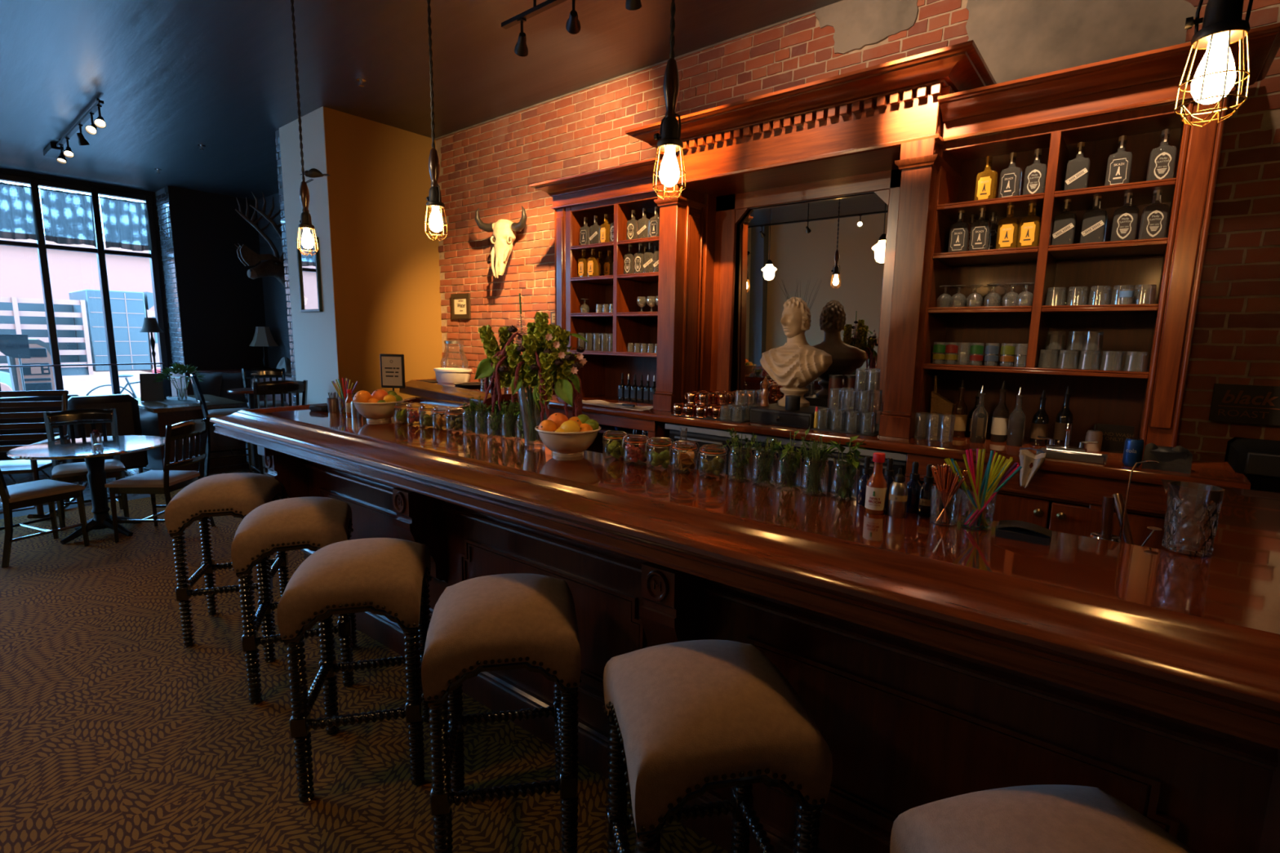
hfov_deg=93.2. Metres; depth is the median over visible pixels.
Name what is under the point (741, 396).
copper mug
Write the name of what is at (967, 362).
pint glass
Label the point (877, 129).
surround
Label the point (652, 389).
bottle
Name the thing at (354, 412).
bottle
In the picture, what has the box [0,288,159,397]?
building
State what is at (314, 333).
wall column
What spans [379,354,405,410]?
menu stand
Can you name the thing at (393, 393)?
lime
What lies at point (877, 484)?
hot sauce bottle
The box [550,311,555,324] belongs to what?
framed sign
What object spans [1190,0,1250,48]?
socket
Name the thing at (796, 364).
bust
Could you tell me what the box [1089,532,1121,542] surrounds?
strainer
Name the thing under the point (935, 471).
stick
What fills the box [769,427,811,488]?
bunch
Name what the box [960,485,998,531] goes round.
jar
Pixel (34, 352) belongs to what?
screen
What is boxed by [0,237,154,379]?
sky
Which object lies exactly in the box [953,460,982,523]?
straw
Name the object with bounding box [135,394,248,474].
armchair
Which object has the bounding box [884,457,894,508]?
dropper bottle
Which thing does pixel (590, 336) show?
glass
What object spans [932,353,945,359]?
print
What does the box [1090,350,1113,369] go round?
glass
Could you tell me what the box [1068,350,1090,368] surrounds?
glass
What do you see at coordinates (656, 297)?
stemmed glass
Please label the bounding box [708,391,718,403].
copper mug
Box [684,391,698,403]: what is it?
copper mug
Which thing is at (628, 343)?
glass
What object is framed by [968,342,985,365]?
pint glass
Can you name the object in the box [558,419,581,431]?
lemon
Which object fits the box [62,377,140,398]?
road
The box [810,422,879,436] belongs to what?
bar mat
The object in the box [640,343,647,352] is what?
glass
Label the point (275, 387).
bar chair
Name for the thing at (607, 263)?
bottle
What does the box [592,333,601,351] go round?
glass
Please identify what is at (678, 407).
copper mug
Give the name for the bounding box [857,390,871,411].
tumbler
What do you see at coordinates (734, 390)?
copper mug
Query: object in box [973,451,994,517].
straw
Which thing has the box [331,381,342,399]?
straw
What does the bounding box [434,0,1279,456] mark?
wall
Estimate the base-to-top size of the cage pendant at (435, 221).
1.547 m
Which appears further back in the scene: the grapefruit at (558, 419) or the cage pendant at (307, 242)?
the cage pendant at (307, 242)
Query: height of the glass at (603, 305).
0.062 m
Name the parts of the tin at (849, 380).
lid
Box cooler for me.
[664,422,906,494]
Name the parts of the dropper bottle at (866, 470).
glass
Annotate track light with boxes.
[43,97,106,164]
[501,0,641,56]
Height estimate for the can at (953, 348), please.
0.106 m
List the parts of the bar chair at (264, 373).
post, rail, seat, post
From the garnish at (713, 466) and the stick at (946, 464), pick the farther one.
the garnish at (713, 466)
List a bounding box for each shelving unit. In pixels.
[528,157,659,397]
[917,22,1279,461]
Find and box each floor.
[0,441,265,519]
[0,469,729,852]
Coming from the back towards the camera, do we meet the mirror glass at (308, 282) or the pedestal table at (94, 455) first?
the mirror glass at (308, 282)
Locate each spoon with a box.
[1119,460,1159,542]
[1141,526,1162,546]
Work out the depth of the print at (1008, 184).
2.74 m
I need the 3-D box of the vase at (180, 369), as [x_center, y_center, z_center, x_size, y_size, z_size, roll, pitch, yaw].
[-5.171,-0.512,6.806,0.499,0.434,0.503,8,11,39]
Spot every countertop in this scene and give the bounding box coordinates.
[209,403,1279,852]
[514,393,1250,489]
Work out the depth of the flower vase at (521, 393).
2.52 m
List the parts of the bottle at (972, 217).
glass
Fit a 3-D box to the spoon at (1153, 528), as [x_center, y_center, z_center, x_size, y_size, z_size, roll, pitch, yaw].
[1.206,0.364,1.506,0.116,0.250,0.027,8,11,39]
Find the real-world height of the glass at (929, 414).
0.127 m
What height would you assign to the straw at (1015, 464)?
0.170 m
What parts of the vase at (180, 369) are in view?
glass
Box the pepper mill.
[760,376,768,406]
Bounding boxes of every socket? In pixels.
[297,212,314,229]
[426,186,444,208]
[656,115,683,151]
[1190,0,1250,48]
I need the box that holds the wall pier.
[275,129,296,405]
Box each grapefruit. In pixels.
[371,389,387,400]
[547,413,568,429]
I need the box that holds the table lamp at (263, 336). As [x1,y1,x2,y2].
[248,326,278,368]
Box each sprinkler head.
[197,143,205,150]
[356,77,366,86]
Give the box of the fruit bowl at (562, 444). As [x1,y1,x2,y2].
[534,425,600,457]
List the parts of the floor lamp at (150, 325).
lamp shade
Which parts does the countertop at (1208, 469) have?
drawer, cash drawer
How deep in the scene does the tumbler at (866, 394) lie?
3.16 m
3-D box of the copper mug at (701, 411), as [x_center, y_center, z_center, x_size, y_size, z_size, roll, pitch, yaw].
[0.370,-0.091,3.576,0.085,0.070,0.074,7,10,35]
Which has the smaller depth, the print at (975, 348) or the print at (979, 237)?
the print at (979, 237)
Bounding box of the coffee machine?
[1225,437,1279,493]
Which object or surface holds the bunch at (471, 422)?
in the mason jar at (464, 417)
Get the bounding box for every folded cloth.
[309,403,328,411]
[995,520,1052,546]
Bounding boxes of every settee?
[0,394,78,460]
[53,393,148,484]
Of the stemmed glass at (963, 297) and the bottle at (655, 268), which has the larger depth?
the bottle at (655, 268)
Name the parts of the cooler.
handle, door, handle, door, handle, door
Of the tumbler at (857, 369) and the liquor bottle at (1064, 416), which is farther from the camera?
the tumbler at (857, 369)
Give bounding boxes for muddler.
[1101,496,1114,533]
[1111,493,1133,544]
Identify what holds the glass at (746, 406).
on the bar mat at (725, 419)
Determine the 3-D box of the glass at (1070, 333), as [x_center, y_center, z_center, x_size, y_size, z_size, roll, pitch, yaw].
[1.925,-0.377,2.662,0.076,0.081,0.076,3,9,13]
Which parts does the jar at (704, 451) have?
lid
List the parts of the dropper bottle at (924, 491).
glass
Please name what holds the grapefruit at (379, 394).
in the fruit bowl at (372, 411)
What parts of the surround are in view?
capital moulding, panel, mirror frame, mirror frame, crown moulding, mirror frame, capital moulding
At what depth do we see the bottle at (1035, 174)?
2.67 m
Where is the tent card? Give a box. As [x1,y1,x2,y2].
[139,373,166,401]
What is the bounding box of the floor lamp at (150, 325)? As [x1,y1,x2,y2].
[138,317,163,373]
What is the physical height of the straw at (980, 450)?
0.195 m
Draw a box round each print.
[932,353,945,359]
[933,344,945,352]
[944,354,957,359]
[945,344,958,353]
[954,235,960,245]
[969,344,983,353]
[969,355,983,360]
[974,233,982,244]
[980,183,986,195]
[984,345,999,354]
[984,355,998,361]
[1000,345,1014,354]
[1000,355,1014,361]
[1002,231,1008,242]
[1004,180,1011,191]
[1014,346,1027,355]
[1023,229,1030,240]
[1029,171,1037,188]
[1112,166,1121,179]
[1119,214,1128,233]
[1119,290,1134,297]
[1150,212,1159,231]
[1156,154,1166,173]
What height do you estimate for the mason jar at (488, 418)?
0.117 m
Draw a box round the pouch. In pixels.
[1142,443,1192,474]
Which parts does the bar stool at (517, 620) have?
leg, leg, seat frame, nailhead trim, leg, leg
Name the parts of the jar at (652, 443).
lid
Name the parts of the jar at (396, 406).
lid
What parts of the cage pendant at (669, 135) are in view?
switch knob, bulb, handle, cord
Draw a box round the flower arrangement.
[474,293,587,441]
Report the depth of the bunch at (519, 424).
2.70 m
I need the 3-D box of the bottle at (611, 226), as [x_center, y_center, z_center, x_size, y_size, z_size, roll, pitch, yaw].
[-0.169,-1.386,4.231,0.083,0.208,0.059,9,12,44]
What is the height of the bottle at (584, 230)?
0.208 m
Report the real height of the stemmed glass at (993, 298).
0.105 m
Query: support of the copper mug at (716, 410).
on the bar mat at (725, 419)
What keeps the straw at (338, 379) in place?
in the jar at (339, 398)
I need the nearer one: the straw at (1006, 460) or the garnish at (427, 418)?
the straw at (1006, 460)
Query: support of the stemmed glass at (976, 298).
on the shelving unit at (1134, 96)
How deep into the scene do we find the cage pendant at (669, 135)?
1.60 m
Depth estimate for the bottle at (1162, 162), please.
2.41 m
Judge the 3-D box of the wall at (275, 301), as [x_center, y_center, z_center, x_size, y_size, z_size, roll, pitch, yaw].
[-4.271,-1.488,8.240,4.000,3.465,0.220,8,11,39]
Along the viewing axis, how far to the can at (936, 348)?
2.98 m
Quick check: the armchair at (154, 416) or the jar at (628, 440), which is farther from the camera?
the armchair at (154, 416)
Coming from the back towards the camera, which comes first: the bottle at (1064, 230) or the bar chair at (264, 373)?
the bar chair at (264, 373)
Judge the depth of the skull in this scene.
5.32 m
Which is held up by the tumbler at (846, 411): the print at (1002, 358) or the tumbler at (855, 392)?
the tumbler at (855, 392)
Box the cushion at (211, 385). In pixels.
[193,372,222,396]
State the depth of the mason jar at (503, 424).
2.77 m
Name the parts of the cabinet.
panel, door, knob, knob, door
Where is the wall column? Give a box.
[279,106,339,404]
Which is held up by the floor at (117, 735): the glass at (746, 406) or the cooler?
the cooler
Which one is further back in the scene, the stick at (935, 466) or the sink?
the sink
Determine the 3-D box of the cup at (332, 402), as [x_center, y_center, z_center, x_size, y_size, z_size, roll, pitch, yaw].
[-1.787,-0.141,3.532,0.074,0.115,0.074,8,11,39]
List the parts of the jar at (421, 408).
glass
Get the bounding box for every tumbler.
[816,408,829,429]
[828,387,842,408]
[828,407,841,428]
[831,408,844,431]
[841,387,853,408]
[843,388,857,410]
[844,408,856,430]
[844,410,859,432]
[854,368,867,390]
[856,388,868,409]
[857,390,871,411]
[858,408,871,429]
[858,409,871,431]
[860,412,875,434]
[866,368,878,389]
[866,368,880,390]
[870,389,882,411]
[874,409,883,431]
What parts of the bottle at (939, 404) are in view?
handle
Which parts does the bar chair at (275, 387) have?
leg, post, rail, post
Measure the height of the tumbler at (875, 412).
0.106 m
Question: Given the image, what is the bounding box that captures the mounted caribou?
[234,191,285,288]
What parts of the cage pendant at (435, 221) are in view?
cord, handle, bulb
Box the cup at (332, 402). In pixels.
[326,391,339,413]
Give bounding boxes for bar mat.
[671,413,749,422]
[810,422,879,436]
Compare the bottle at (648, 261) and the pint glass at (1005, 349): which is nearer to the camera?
the pint glass at (1005, 349)
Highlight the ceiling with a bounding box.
[0,0,842,199]
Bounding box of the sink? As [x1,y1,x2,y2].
[1035,447,1107,464]
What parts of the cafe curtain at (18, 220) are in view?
rod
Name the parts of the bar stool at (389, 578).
leg, leg, nailhead trim, seat frame, leg, leg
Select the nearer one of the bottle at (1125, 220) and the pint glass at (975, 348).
the bottle at (1125, 220)
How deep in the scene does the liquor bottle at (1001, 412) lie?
2.88 m
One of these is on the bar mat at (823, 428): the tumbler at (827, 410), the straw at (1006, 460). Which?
the tumbler at (827, 410)
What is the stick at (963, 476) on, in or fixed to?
in the jar at (955, 512)
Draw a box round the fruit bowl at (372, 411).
[351,399,404,422]
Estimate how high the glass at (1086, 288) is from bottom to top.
0.081 m
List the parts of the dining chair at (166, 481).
leg, seat, seat frame, leg, post, rail, rail, post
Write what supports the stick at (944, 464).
in the jar at (955, 512)
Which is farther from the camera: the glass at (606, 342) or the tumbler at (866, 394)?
the glass at (606, 342)
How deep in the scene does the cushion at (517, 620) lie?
1.65 m
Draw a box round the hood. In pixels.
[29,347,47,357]
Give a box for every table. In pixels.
[6,435,164,544]
[226,387,260,474]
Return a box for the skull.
[474,205,527,278]
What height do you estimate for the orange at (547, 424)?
0.073 m
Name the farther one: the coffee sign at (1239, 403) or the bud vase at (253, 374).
the bud vase at (253, 374)
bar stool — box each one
[164,472,288,646]
[231,496,357,704]
[276,537,431,802]
[421,573,582,852]
[602,640,832,852]
[889,784,1194,852]
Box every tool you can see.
[632,429,637,434]
[641,430,646,435]
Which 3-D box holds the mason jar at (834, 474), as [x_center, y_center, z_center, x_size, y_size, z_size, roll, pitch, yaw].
[0.609,0.157,1.796,0.079,0.117,0.078,8,11,39]
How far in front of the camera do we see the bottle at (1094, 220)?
2.55 m
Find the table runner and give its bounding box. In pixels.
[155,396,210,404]
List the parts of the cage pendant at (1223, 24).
switch knob, bulb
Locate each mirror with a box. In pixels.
[296,236,322,312]
[732,192,888,417]
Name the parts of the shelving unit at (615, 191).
pilaster panel, panel, shelf, shelf, crown moulding, shelf, shelf, head rail, panel, shelf, shelf, shelf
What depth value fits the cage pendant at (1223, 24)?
0.99 m
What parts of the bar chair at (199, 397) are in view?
rail, rail, post, post, seat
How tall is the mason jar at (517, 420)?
0.117 m
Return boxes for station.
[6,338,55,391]
[399,378,555,437]
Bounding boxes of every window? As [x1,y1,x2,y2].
[0,173,171,396]
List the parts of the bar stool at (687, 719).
leg, leg, nailhead trim, seat frame, leg, leg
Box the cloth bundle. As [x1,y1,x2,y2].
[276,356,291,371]
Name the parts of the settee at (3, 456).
backrest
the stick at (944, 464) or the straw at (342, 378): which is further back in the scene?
the straw at (342, 378)
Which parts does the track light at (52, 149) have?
stem, stem, stem, stem, stem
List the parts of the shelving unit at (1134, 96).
panel, shelf, shelf, shelf, shelf, panel, head rail, shelf, shelf, crown moulding, shelf, panel, pilaster panel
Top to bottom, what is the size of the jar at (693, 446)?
0.110 m
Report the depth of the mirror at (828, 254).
3.63 m
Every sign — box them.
[0,333,31,391]
[450,293,471,318]
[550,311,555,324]
[1208,383,1279,425]
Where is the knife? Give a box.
[610,403,635,407]
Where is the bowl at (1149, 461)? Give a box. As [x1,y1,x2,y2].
[1146,460,1159,463]
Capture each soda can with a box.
[614,426,622,431]
[1122,437,1144,466]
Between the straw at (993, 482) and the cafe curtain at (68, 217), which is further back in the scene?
the cafe curtain at (68, 217)
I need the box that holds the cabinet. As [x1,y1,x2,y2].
[520,407,1168,551]
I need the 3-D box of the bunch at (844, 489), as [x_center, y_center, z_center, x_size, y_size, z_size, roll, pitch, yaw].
[0.609,0.126,1.781,0.123,0.194,0.129,0,9,-8]
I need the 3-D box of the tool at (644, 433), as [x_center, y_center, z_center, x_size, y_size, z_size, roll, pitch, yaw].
[0.031,-0.006,3.956,0.036,0.130,0.035,8,11,39]
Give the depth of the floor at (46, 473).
6.09 m
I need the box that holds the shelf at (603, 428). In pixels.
[536,419,648,438]
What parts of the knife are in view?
handle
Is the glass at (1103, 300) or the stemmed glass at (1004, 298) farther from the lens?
the stemmed glass at (1004, 298)
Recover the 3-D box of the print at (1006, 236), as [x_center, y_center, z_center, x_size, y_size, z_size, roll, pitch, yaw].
[1.668,-0.865,2.755,0.028,0.048,0.001,9,11,42]
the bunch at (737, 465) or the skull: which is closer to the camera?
the bunch at (737, 465)
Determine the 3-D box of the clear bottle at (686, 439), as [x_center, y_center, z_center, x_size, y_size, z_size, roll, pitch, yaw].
[0.164,0.177,2.330,0.072,0.345,0.072,8,11,39]
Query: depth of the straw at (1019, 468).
1.50 m
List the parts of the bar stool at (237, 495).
leg, leg, seat frame, nailhead trim, leg, leg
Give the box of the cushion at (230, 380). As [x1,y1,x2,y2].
[218,372,248,402]
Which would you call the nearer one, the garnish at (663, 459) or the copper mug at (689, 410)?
the garnish at (663, 459)
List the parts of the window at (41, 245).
head rail, head rail, head rail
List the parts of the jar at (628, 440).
lid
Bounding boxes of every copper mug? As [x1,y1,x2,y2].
[673,402,684,415]
[683,404,696,416]
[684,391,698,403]
[695,404,707,417]
[697,391,710,404]
[706,404,718,416]
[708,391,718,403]
[711,405,724,418]
[717,391,729,404]
[723,404,736,417]
[726,391,735,403]
[733,390,742,402]
[739,391,748,403]
[747,391,761,403]
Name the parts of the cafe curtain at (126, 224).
rod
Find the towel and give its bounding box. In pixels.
[582,400,653,410]
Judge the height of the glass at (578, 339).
0.127 m
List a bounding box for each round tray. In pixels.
[417,379,437,382]
[453,382,494,386]
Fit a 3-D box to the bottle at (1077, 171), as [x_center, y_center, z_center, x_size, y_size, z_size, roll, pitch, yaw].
[1.882,-1.108,2.597,0.083,0.208,0.059,8,11,41]
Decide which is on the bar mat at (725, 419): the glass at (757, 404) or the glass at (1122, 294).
the glass at (757, 404)
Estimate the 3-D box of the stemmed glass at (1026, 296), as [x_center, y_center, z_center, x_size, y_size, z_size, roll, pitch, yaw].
[1.796,-0.610,2.840,0.072,0.105,0.072,4,9,17]
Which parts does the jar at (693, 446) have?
lid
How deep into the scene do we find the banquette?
8.33 m
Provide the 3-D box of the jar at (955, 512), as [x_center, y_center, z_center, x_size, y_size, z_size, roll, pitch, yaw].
[0.791,0.207,1.570,0.074,0.091,0.074,8,11,39]
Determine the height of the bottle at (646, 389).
0.205 m
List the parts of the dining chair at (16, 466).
seat, crest rail, post, armrest, post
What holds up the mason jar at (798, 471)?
on the bar counter at (931, 662)
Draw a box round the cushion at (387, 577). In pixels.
[276,537,431,639]
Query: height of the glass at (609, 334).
0.127 m
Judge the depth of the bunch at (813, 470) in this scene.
1.83 m
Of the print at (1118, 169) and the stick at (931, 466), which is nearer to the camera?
the stick at (931, 466)
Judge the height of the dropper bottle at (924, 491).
0.141 m
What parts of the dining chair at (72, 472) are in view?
post, leg, rail, seat, seat frame, post, leg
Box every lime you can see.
[386,390,397,395]
[394,395,402,403]
[577,413,590,423]
[584,418,599,430]
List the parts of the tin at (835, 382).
lid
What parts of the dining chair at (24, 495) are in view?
post, seat frame, seat, leg, leg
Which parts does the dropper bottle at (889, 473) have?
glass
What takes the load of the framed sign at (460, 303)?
attached to the wall at (490, 166)
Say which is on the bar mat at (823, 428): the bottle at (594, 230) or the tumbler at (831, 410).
the tumbler at (831, 410)
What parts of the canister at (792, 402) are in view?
lid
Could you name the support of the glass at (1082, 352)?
on the shelving unit at (1134, 96)
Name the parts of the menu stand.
frame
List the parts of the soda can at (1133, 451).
lid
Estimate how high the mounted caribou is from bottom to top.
1.474 m
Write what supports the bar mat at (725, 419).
on the countertop at (1208, 469)
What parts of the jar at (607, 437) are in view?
lid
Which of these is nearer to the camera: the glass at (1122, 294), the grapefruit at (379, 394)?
the glass at (1122, 294)
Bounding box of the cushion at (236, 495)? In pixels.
[164,472,283,533]
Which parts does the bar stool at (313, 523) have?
leg, leg, nailhead trim, seat frame, leg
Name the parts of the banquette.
panel, backrest, backrest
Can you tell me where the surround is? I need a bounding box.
[624,40,996,439]
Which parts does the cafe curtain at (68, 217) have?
rod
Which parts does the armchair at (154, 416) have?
panel, panel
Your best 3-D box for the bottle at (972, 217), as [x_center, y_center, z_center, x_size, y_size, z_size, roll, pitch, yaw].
[1.633,-0.944,2.980,0.083,0.208,0.059,7,11,36]
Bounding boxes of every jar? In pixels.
[337,396,346,413]
[393,401,413,424]
[406,403,426,426]
[418,404,438,427]
[431,406,452,430]
[444,408,463,432]
[462,408,479,435]
[474,408,492,435]
[486,411,502,438]
[501,411,516,439]
[515,414,532,439]
[602,430,626,461]
[622,434,649,466]
[645,437,674,470]
[669,440,699,474]
[697,444,727,479]
[728,444,752,483]
[751,447,777,487]
[775,450,802,491]
[800,455,829,497]
[830,457,859,501]
[929,485,962,527]
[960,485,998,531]
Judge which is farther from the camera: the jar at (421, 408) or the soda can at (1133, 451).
the jar at (421, 408)
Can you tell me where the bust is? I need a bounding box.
[760,297,832,407]
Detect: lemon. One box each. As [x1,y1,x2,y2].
[382,394,396,402]
[555,427,564,431]
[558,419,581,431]
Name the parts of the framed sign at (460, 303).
frame rail, frame rail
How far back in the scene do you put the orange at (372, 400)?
3.15 m
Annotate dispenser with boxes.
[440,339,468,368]
[1084,423,1102,451]
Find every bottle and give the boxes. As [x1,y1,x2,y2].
[345,389,352,415]
[351,397,362,417]
[577,249,587,277]
[579,217,590,244]
[586,248,599,276]
[589,215,599,244]
[598,251,604,275]
[600,213,609,243]
[603,250,613,275]
[609,222,613,241]
[617,373,625,401]
[623,244,634,274]
[624,373,632,401]
[626,209,638,239]
[630,373,638,402]
[633,244,644,273]
[636,208,649,238]
[636,373,644,403]
[643,242,653,272]
[643,374,651,404]
[644,246,648,253]
[648,206,659,237]
[649,374,656,404]
[653,245,657,252]
[653,249,658,271]
[676,427,687,466]
[813,406,817,428]
[856,456,871,506]
[864,452,887,514]
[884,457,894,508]
[887,468,907,518]
[906,461,921,513]
[916,463,933,516]
[929,375,953,436]
[938,473,955,518]
[947,210,969,252]
[951,379,967,437]
[967,390,980,436]
[968,208,991,250]
[968,214,976,250]
[969,385,987,443]
[973,155,998,200]
[989,212,998,249]
[990,381,1008,442]
[995,204,1019,248]
[997,151,1022,197]
[1006,386,1026,446]
[1016,203,1041,247]
[1022,148,1047,195]
[1029,390,1048,446]
[1050,199,1077,245]
[1053,386,1073,445]
[1063,142,1090,190]
[1080,195,1107,243]
[1104,135,1133,186]
[1110,192,1138,241]
[1137,189,1168,239]
[1146,128,1177,181]
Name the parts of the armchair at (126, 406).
armrest, backrest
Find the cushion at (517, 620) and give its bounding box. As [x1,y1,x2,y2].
[421,573,581,701]
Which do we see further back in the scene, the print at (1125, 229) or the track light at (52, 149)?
the track light at (52, 149)
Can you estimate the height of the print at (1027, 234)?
0.048 m
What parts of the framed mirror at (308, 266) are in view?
frame rail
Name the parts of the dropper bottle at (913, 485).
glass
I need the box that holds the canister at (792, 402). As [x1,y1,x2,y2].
[784,395,800,410]
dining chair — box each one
[0,390,87,518]
[0,469,89,567]
[43,408,129,530]
[104,417,215,542]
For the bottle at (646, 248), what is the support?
on the shelving unit at (615, 191)
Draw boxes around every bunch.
[462,396,482,432]
[475,395,489,434]
[485,399,507,436]
[499,399,517,437]
[509,402,530,439]
[723,427,756,480]
[750,431,781,484]
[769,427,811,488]
[797,434,833,493]
[819,435,866,499]
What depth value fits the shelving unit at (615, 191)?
4.39 m
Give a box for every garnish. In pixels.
[395,408,407,422]
[407,410,420,422]
[422,413,431,426]
[435,413,451,429]
[448,417,462,430]
[607,440,623,459]
[625,443,647,462]
[650,449,671,468]
[676,449,695,471]
[701,456,724,475]
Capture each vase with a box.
[154,361,205,400]
[250,373,257,389]
[517,383,550,447]
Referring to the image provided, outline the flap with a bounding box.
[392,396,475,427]
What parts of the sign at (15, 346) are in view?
post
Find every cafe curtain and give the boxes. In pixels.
[0,182,39,240]
[38,187,96,247]
[97,196,152,251]
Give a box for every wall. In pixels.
[155,187,184,364]
[164,186,268,370]
[257,192,290,368]
[323,106,442,408]
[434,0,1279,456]
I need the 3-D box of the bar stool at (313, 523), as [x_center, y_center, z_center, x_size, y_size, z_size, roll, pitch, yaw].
[-1.518,0.727,2.714,0.425,0.809,0.425,-3,9,-23]
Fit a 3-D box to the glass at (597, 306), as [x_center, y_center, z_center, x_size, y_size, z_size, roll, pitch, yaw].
[-0.298,-0.856,4.397,0.049,0.062,0.049,8,11,39]
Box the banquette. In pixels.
[168,366,293,408]
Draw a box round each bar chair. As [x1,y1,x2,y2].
[190,373,248,477]
[241,368,288,408]
[247,379,307,475]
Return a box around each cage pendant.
[290,0,318,256]
[424,0,448,240]
[652,0,685,199]
[1173,0,1253,127]
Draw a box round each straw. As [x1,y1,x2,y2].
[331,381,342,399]
[333,381,345,408]
[337,378,345,409]
[340,382,358,412]
[342,377,345,396]
[344,381,346,411]
[944,457,988,526]
[946,457,982,522]
[950,457,982,520]
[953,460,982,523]
[962,453,986,526]
[963,462,1017,522]
[964,463,1006,522]
[964,464,1019,525]
[964,466,1022,523]
[965,449,981,525]
[967,458,1008,524]
[968,448,976,490]
[968,456,1005,524]
[968,462,1018,526]
[972,448,981,510]
[972,457,1013,525]
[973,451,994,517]
[973,454,1001,511]
[973,488,983,526]
[974,448,985,516]
[976,448,978,525]
[977,450,993,526]
[979,452,997,503]
[979,458,1013,505]
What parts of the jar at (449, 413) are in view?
lid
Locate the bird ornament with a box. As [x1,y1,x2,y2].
[300,168,330,183]
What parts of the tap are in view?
lever, spout, lever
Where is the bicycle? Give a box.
[85,365,160,398]
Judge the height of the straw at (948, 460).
0.170 m
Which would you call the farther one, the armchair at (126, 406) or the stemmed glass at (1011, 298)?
the armchair at (126, 406)
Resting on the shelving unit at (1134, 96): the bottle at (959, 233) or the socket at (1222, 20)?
the bottle at (959, 233)
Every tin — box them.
[826,374,843,423]
[842,374,855,422]
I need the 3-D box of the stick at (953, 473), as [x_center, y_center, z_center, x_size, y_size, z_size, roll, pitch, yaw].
[0.798,0.173,1.562,0.027,0.149,0.004,4,9,20]
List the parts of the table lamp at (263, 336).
lamp shade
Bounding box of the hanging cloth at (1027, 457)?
[1018,447,1046,488]
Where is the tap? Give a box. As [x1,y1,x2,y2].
[1037,422,1098,452]
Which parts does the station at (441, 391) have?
rail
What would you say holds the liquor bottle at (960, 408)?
on the countertop at (1208, 469)
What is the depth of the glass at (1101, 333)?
2.61 m
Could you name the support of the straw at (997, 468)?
in the jar at (991, 506)
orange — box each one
[353,390,372,402]
[367,398,377,402]
[537,419,556,431]
[568,416,582,425]
[579,423,592,431]
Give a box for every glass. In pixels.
[89,429,102,444]
[299,240,318,309]
[480,378,488,389]
[577,333,585,350]
[579,298,589,312]
[585,333,593,351]
[589,333,597,350]
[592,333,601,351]
[595,304,602,312]
[597,333,605,351]
[600,333,608,351]
[602,304,608,312]
[604,333,613,351]
[608,333,612,351]
[626,342,633,351]
[633,342,640,352]
[636,296,646,311]
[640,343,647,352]
[646,296,656,311]
[647,343,653,352]
[655,296,657,311]
[720,404,733,420]
[727,404,740,418]
[731,405,744,422]
[734,390,747,405]
[735,403,748,417]
[738,404,751,419]
[742,389,755,404]
[747,404,759,418]
[755,389,762,404]
[914,412,930,439]
[925,413,942,441]
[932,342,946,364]
[936,285,952,306]
[937,413,955,442]
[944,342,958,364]
[948,286,964,306]
[950,284,966,306]
[956,342,971,364]
[964,286,980,306]
[965,284,983,306]
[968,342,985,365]
[981,285,996,306]
[983,284,1001,306]
[983,342,999,365]
[995,284,1013,306]
[1000,343,1015,366]
[1001,283,1020,306]
[1013,284,1031,306]
[1013,343,1027,367]
[1015,282,1034,306]
[1037,349,1058,368]
[1044,287,1066,305]
[1044,331,1066,350]
[1048,349,1070,368]
[1057,288,1078,305]
[1057,350,1078,368]
[1066,286,1088,305]
[1066,331,1088,350]
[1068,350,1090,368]
[1077,350,1100,369]
[1078,288,1100,305]
[1080,331,1103,351]
[1087,285,1111,305]
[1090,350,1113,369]
[1099,351,1123,370]
[1100,287,1123,304]
[1110,284,1134,304]
[1113,351,1137,370]
[1119,288,1134,304]
[1123,351,1147,371]
[1132,284,1156,304]
[1161,480,1224,555]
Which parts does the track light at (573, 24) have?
stem, stem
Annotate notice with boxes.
[1097,423,1134,451]
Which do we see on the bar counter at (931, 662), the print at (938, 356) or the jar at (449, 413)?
the jar at (449, 413)
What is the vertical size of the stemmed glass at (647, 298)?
0.105 m
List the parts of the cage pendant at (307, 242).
cord, handle, bulb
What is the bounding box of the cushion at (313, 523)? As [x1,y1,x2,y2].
[231,496,351,573]
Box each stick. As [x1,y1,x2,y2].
[930,466,949,522]
[934,466,948,523]
[934,471,944,506]
[936,466,944,503]
[937,463,946,521]
[937,470,965,521]
[937,475,966,519]
[939,475,959,518]
[940,464,946,515]
[942,464,945,503]
[943,466,948,521]
[944,463,946,497]
[944,470,950,506]
[945,463,947,494]
[945,468,952,504]
[945,471,957,505]
[946,473,955,502]
[946,475,964,504]

